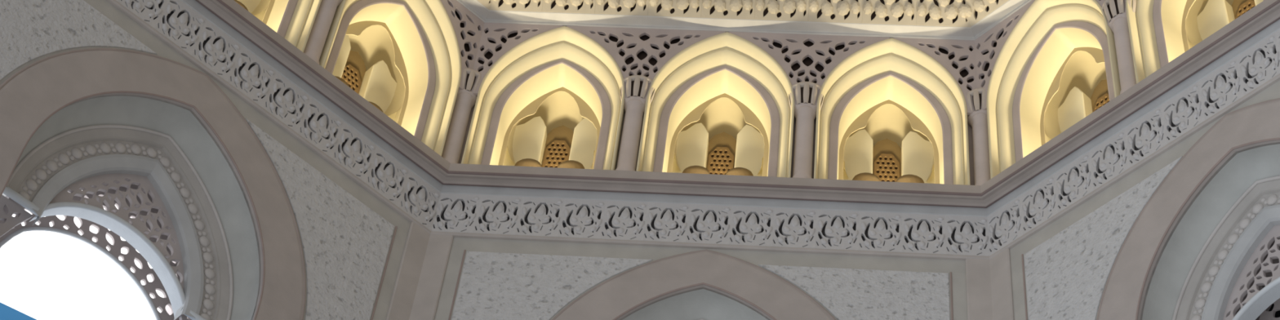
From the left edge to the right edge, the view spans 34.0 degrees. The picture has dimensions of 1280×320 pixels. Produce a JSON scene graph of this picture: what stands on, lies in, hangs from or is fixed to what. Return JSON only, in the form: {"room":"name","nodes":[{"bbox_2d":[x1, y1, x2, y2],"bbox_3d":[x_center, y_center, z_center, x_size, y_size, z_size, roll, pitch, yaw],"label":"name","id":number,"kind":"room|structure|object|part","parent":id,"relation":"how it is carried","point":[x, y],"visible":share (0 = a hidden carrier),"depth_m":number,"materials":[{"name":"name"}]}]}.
{"room":"mosque","nodes":[
{"label":"mosque","id":0,"kind":"room"},
{"bbox_2d":[0,0,410,319],"bbox_3d":[-5.114,0.982,21.012,6.500,6.000,0.122,38,-56,-23],"label":"wall","id":1,"kind":"structure","parent":0,"point":[106,8],"depth_m":23.49,"materials":[{"name":"grey stone"}]},
{"bbox_2d":[0,0,156,80],"bbox_3d":[-6.301,0.080,20.210,2.167,5.730,0.030,38,-56,-23],"label":"panel","id":2,"kind":"object","parent":1,"relation":"attached to","point":[30,30],"visible":1,"depth_m":21.85,"materials":[{"name":"grey stone"}]},
{"bbox_2d":[0,48,306,319],"bbox_3d":[-5.545,1.324,21.305,4.016,5.925,1.434,38,-56,-23],"label":"pointed arch","id":3,"kind":"object","parent":1,"relation":"attached to","point":[153,138],"visible":1,"depth_m":22.21,"materials":[{"name":"stone"}]},
{"bbox_3d":[-5.814,2.147,20.611,2.104,3.762,0.044,38,-56,-23],"label":"moulding","id":4,"kind":"part","parent":3,"relation":"part of","materials":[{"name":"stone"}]},
{"bbox_2d":[0,196,164,319],"bbox_3d":[-6.054,1.969,21.301,2.440,4.995,0.001,38,-56,-23],"label":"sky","id":5,"kind":"structure","parent":3,"relation":"attached to","point":[45,275],"depth_m":22.04,"materials":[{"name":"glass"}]},
{"bbox_3d":[-6.141,2.590,20.570,2.440,3.070,0.001,38,-56,-23],"label":"blue pane","id":6,"kind":"part","parent":5,"relation":"part of","materials":[{"name":"blue"}]},
{"bbox_3d":[-5.208,0.389,22.035,2.750,2.022,0.040,38,-56,-23],"label":"roll moulding","id":7,"kind":"part","parent":3,"relation":"part of","materials":[{"name":"stone"}]},
{"bbox_2d":[106,0,442,233],"bbox_3d":[-4.753,-1.248,23.555,6.525,0.870,0.089,38,-56,-23],"label":"carved frieze","id":8,"kind":"object","parent":1,"relation":"attached to","point":[188,27],"visible":1,"depth_m":23.94,"materials":[{"name":"stone"}]},
{"bbox_2d":[244,117,395,319],"bbox_3d":[-3.872,2.000,21.549,2.167,5.730,0.030,38,-56,-23],"label":"panel","id":9,"kind":"object","parent":1,"relation":"attached to","point":[346,243],"visible":1,"depth_m":23.28,"materials":[{"name":"grey stone"}]},
{"bbox_2d":[195,0,450,184],"bbox_3d":[-4.650,-1.624,23.907,6.541,0.200,0.292,38,-56,-23],"label":"trim","id":10,"kind":"structure","parent":1,"relation":"attached to","point":[229,11],"depth_m":24.37,"materials":[{"name":"grey stone"}]},
{"bbox_2d":[303,0,342,64],"bbox_3d":[-3.800,-1.677,25.108,0.466,1.845,0.360,38,-56,-23],"label":"column","id":11,"kind":"structure","parent":10,"relation":"on","point":[314,46],"depth_m":24.84,"materials":[{"name":"stone"}]},
{"bbox_2d":[370,222,466,319],"bbox_3d":[-2.695,2.736,22.191,0.865,5.970,0.152,20,-50,-10],"label":"pilaster","id":12,"kind":"object","parent":1,"relation":"attached to","point":[415,295],"visible":1,"depth_m":23.88,"materials":[{"name":"grey stone"}]},
{"bbox_2d":[456,0,489,22],"bbox_3d":[-4.288,-3.649,26.156,6.417,0.080,0.236,38,-56,-23],"label":"trim","id":13,"kind":"structure","parent":1,"relation":"attached to","point":[476,7],"depth_m":27.32,"materials":[{"name":"stone"}]},
{"bbox_2d":[477,0,492,9],"bbox_3d":[-4.079,-3.978,26.248,6.260,0.547,0.385,38,-56,-23],"label":"string course","id":14,"kind":"object","parent":13,"relation":"on","point":[486,3],"visible":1,"depth_m":27.33,"materials":[{"name":"beige stone"}]},
{"bbox_2d":[434,106,974,319],"bbox_3d":[0.622,2.302,23.092,6.500,8.500,0.450,2,-50,5],"label":"wall","id":15,"kind":"structure","parent":0,"point":[957,268],"depth_m":24.13,"materials":[{"name":"grey stone"}]},
{"bbox_2d":[461,26,624,169],"bbox_3d":[-1.122,-0.107,26.425,1.840,3.750,1.385,2,-50,5],"label":"arched niche","id":16,"kind":"object","parent":15,"relation":"attached to","point":[553,100],"visible":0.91,"depth_m":26.93,"materials":[{"name":"stone"}]},
{"bbox_2d":[451,251,653,319],"bbox_3d":[-1.188,2.955,22.039,2.167,5.730,0.030,2,-50,5],"label":"panel","id":17,"kind":"object","parent":15,"relation":"attached to","point":[493,286],"visible":1,"depth_m":23.88,"materials":[{"name":"grey stone"}]},
{"bbox_2d":[551,249,835,319],"bbox_3d":[0.515,3.482,22.410,4.016,5.925,1.434,2,-50,5],"label":"pointed arch","id":18,"kind":"object","parent":15,"relation":"attached to","point":[703,284],"visible":1,"depth_m":23.73,"materials":[{"name":"stone"}]},
{"bbox_2d":[430,184,990,260],"bbox_3d":[0.813,0.734,24.569,6.525,0.870,0.089,2,-50,5],"label":"carved frieze","id":19,"kind":"object","parent":15,"relation":"attached to","point":[671,220],"visible":1,"depth_m":24.54,"materials":[{"name":"stone"}]},
{"bbox_2d":[443,163,986,208],"bbox_3d":[0.858,0.337,24.912,6.541,0.200,0.292,2,-50,5],"label":"trim","id":20,"kind":"structure","parent":15,"relation":"attached to","point":[459,174],"depth_m":24.82,"materials":[{"name":"grey stone"}]},
{"bbox_2d":[441,67,481,163],"bbox_3d":[-2.248,-0.450,25.964,0.466,1.845,0.360,20,-50,-10],"label":"column","id":21,"kind":"structure","parent":20,"relation":"on","point":[465,100],"depth_m":25.93,"materials":[{"name":"stone"}]},
{"bbox_2d":[440,0,563,95],"bbox_3d":[-2.045,-1.431,26.763,2.042,1.500,0.509,20,-50,-10],"label":"lattice spandrel","id":22,"kind":"object","parent":21,"relation":"on","point":[482,44],"visible":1,"depth_m":27.07,"materials":[{"name":"stone"}]},
{"bbox_2d":[615,75,655,170],"bbox_3d":[-0.102,-0.360,25.782,0.466,1.845,0.360,2,-50,5],"label":"column","id":23,"kind":"structure","parent":20,"relation":"on","point":[634,104],"depth_m":25.83,"materials":[{"name":"stone"}]},
{"bbox_2d":[566,25,725,100],"bbox_3d":[0.011,-1.197,26.714,2.117,1.500,0.115,2,-50,5],"label":"lattice spandrel","id":24,"kind":"object","parent":23,"relation":"on","point":[635,51],"visible":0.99,"depth_m":27.00,"materials":[{"name":"stone"}]},
{"bbox_2d":[788,81,823,178],"bbox_3d":[2.005,-0.272,25.604,0.466,1.845,0.360,2,-50,5],"label":"column","id":25,"kind":"structure","parent":20,"relation":"on","point":[806,92],"depth_m":25.66,"materials":[{"name":"stone"}]},
{"bbox_2d":[728,31,890,106],"bbox_3d":[2.119,-1.109,26.536,2.117,1.500,0.115,2,-50,5],"label":"lattice spandrel","id":26,"kind":"object","parent":25,"relation":"on","point":[811,58],"visible":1,"depth_m":26.82,"materials":[{"name":"stone"}]},
{"bbox_2d":[635,31,794,177],"bbox_3d":[0.986,-0.019,26.247,1.840,3.750,1.385,2,-50,5],"label":"arched niche","id":27,"kind":"object","parent":15,"relation":"attached to","point":[720,105],"visible":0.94,"depth_m":26.76,"materials":[{"name":"stone"}]},
{"bbox_2d":[484,9,974,40],"bbox_3d":[1.133,-1.719,27.144,6.417,0.080,0.236,2,-50,5],"label":"trim","id":28,"kind":"structure","parent":15,"relation":"attached to","point":[891,31],"depth_m":27.12,"materials":[{"name":"stone"}]},
{"bbox_2d":[489,0,970,26],"bbox_3d":[1.154,-2.116,27.203,6.260,0.547,0.384,2,-50,5],"label":"frieze","id":29,"kind":"object","parent":28,"relation":"on","point":[952,13],"visible":1,"depth_m":27.06},
{"bbox_2d":[758,264,950,319],"bbox_3d":[2.171,3.095,21.755,2.167,5.730,0.030,2,-50,5],"label":"panel","id":30,"kind":"object","parent":15,"relation":"attached to","point":[847,294],"visible":1,"depth_m":23.62,"materials":[{"name":"grey stone"}]},
{"bbox_2d":[813,38,970,185],"bbox_3d":[3.093,0.069,26.069,1.840,3.750,1.385,2,-50,5],"label":"arched niche","id":31,"kind":"object","parent":15,"relation":"attached to","point":[890,111],"visible":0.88,"depth_m":26.57,"materials":[{"name":"stone"}]},
{"bbox_2d":[1009,80,1279,319],"bbox_3d":[6.018,1.446,20.071,0.122,6.000,6.500,38,-56,-23],"label":"wall","id":32,"kind":"structure","parent":0,"point":[1272,92],"depth_m":23.02,"materials":[{"name":"grey stone"}]},
{"bbox_2d":[950,248,1027,319],"bbox_3d":[3.694,3.002,21.651,0.865,5.970,0.152,-16,-53,19],"label":"pilaster","id":33,"kind":"object","parent":32,"relation":"attached to","point":[989,295],"visible":1,"depth_m":23.52,"materials":[{"name":"grey stone"}]},
{"bbox_2d":[970,0,1031,39],"bbox_3d":[6.452,-3.201,25.248,0.236,0.080,6.417,38,-56,-23],"label":"trim","id":34,"kind":"structure","parent":32,"relation":"attached to","point":[1008,8],"depth_m":26.65,"materials":[{"name":"stone"}]},
{"bbox_2d":[962,0,1008,26],"bbox_3d":[6.289,-3.546,25.372,0.385,0.547,6.260,38,-56,-23],"label":"string course","id":35,"kind":"object","parent":34,"relation":"on","point":[975,10],"visible":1,"depth_m":26.75,"materials":[{"name":"beige stone"}]},
{"bbox_2d":[1023,155,1182,319],"bbox_3d":[4.804,2.362,20.816,0.030,5.730,2.167,38,-56,-23],"label":"panel","id":36,"kind":"object","parent":32,"relation":"attached to","point":[1067,274],"visible":1,"depth_m":22.65,"materials":[{"name":"grey stone"}]},
{"bbox_2d":[980,0,1279,208],"bbox_3d":[6.263,-1.169,22.985,0.292,0.200,6.541,38,-56,-23],"label":"trim","id":37,"kind":"structure","parent":32,"relation":"attached to","point":[1267,12],"depth_m":23.42,"materials":[{"name":"grey stone"}]},
{"bbox_2d":[966,88,990,185],"bbox_3d":[4.151,-0.183,25.423,0.466,1.845,0.360,-16,-53,19],"label":"column","id":38,"kind":"structure","parent":37,"relation":"on","point":[978,120],"depth_m":25.41,"materials":[{"name":"stone"}]},
{"bbox_2d":[893,0,1035,115],"bbox_3d":[4.166,-1.171,26.238,2.042,1.500,0.509,-16,-53,19],"label":"lattice spandrel","id":39,"kind":"object","parent":38,"relation":"on","point":[965,61],"visible":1,"depth_m":26.53,"materials":[{"name":"stone"}]},
{"bbox_2d":[1101,0,1136,93],"bbox_3d":[5.634,-1.283,24.311,0.360,1.845,0.466,38,-56,-23],"label":"column","id":40,"kind":"structure","parent":37,"relation":"on","point":[1114,12],"depth_m":24.33,"materials":[{"name":"stone"}]},
{"bbox_2d":[1095,0,1126,25],"bbox_3d":[5.723,-2.113,25.252,0.116,1.500,2.117,38,-56,-23],"label":"lattice spandrel","id":41,"kind":"object","parent":40,"relation":"on","point":[1100,2],"visible":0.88,"depth_m":24.98,"materials":[{"name":"stone"}]},
{"bbox_2d":[986,18,1279,259],"bbox_3d":[6.274,-0.788,22.623,0.089,0.870,6.525,38,-56,-23],"label":"carved frieze","id":42,"kind":"object","parent":32,"relation":"attached to","point":[1252,66],"visible":1,"depth_m":23.17,"materials":[{"name":"stone"}]},
{"bbox_2d":[1096,97,1279,319],"bbox_3d":[6.463,1.825,20.290,1.434,5.925,4.016,38,-56,-23],"label":"pointed arch","id":43,"kind":"object","parent":32,"relation":"attached to","point":[1205,245],"visible":1,"depth_m":21.77,"materials":[{"name":"stone"}]},
{"bbox_3d":[6.332,0.870,21.059,0.040,2.022,2.750,38,-56,-23],"label":"roll moulding","id":44,"kind":"part","parent":43,"relation":"part of","materials":[{"name":"stone"}]},
{"bbox_3d":[-4.100,-1.443,25.102,4.404,1.480,0.430,38,-56,-23],"label":"wall","id":45,"kind":"structure","parent":0,"visible":0},
{"bbox_2d":[234,0,321,52],"bbox_3d":[-4.944,-2.130,25.166,1.840,3.750,1.385,38,-56,-23],"label":"arched niche","id":46,"kind":"object","parent":45,"relation":"attached to","point":[292,20],"visible":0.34,"depth_m":25.03,"materials":[{"name":"stone"}]},
{"bbox_3d":[-4.593,-2.512,25.079,1.750,2.734,0.157,38,-56,-23],"label":"moulding","id":47,"kind":"part","parent":46,"relation":"part of","materials":[{"name":"beige stone"}]},
{"bbox_3d":[-4.522,-2.608,25.086,1.840,2.882,0.235,38,-56,-23],"label":"moulding","id":48,"kind":"part","parent":46,"relation":"part of","materials":[{"name":"beige stone"}]},
{"bbox_2d":[319,0,461,155],"bbox_3d":[-3.419,-0.925,26.006,1.840,3.750,1.385,38,-56,-23],"label":"arched niche","id":49,"kind":"object","parent":45,"relation":"attached to","point":[402,57],"visible":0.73,"depth_m":26.63,"materials":[{"name":"stone"}]},
{"bbox_3d":[5.908,-1.025,24.256,0.430,1.480,4.404,38,-56,-23],"label":"wall","id":50,"kind":"structure","parent":0,"visible":0},
{"bbox_2d":[986,0,1120,178],"bbox_3d":[5.348,-0.560,25.266,1.385,3.750,1.840,38,-56,-23],"label":"arched niche","id":51,"kind":"object","parent":50,"relation":"attached to","point":[1057,66],"visible":0.41,"depth_m":25.99,"materials":[{"name":"stone"}]},
{"bbox_2d":[1125,0,1264,83],"bbox_3d":[6.804,-1.640,24.174,1.385,3.750,1.840,38,-56,-23],"label":"arched niche","id":52,"kind":"object","parent":50,"relation":"attached to","point":[1160,31],"visible":0.2,"depth_m":24.63,"materials":[{"name":"stone"}]},
{"bbox_3d":[6.416,-2.152,24.162,0.235,2.882,1.840,38,-56,-23],"label":"moulding","id":53,"kind":"part","parent":52,"relation":"part of","materials":[{"name":"beige stone"}]},
{"bbox_3d":[6.477,-2.051,24.143,0.157,2.734,1.750,38,-56,-23],"label":"moulding","id":54,"kind":"part","parent":52,"relation":"part of","materials":[{"name":"beige stone"}]}
]}

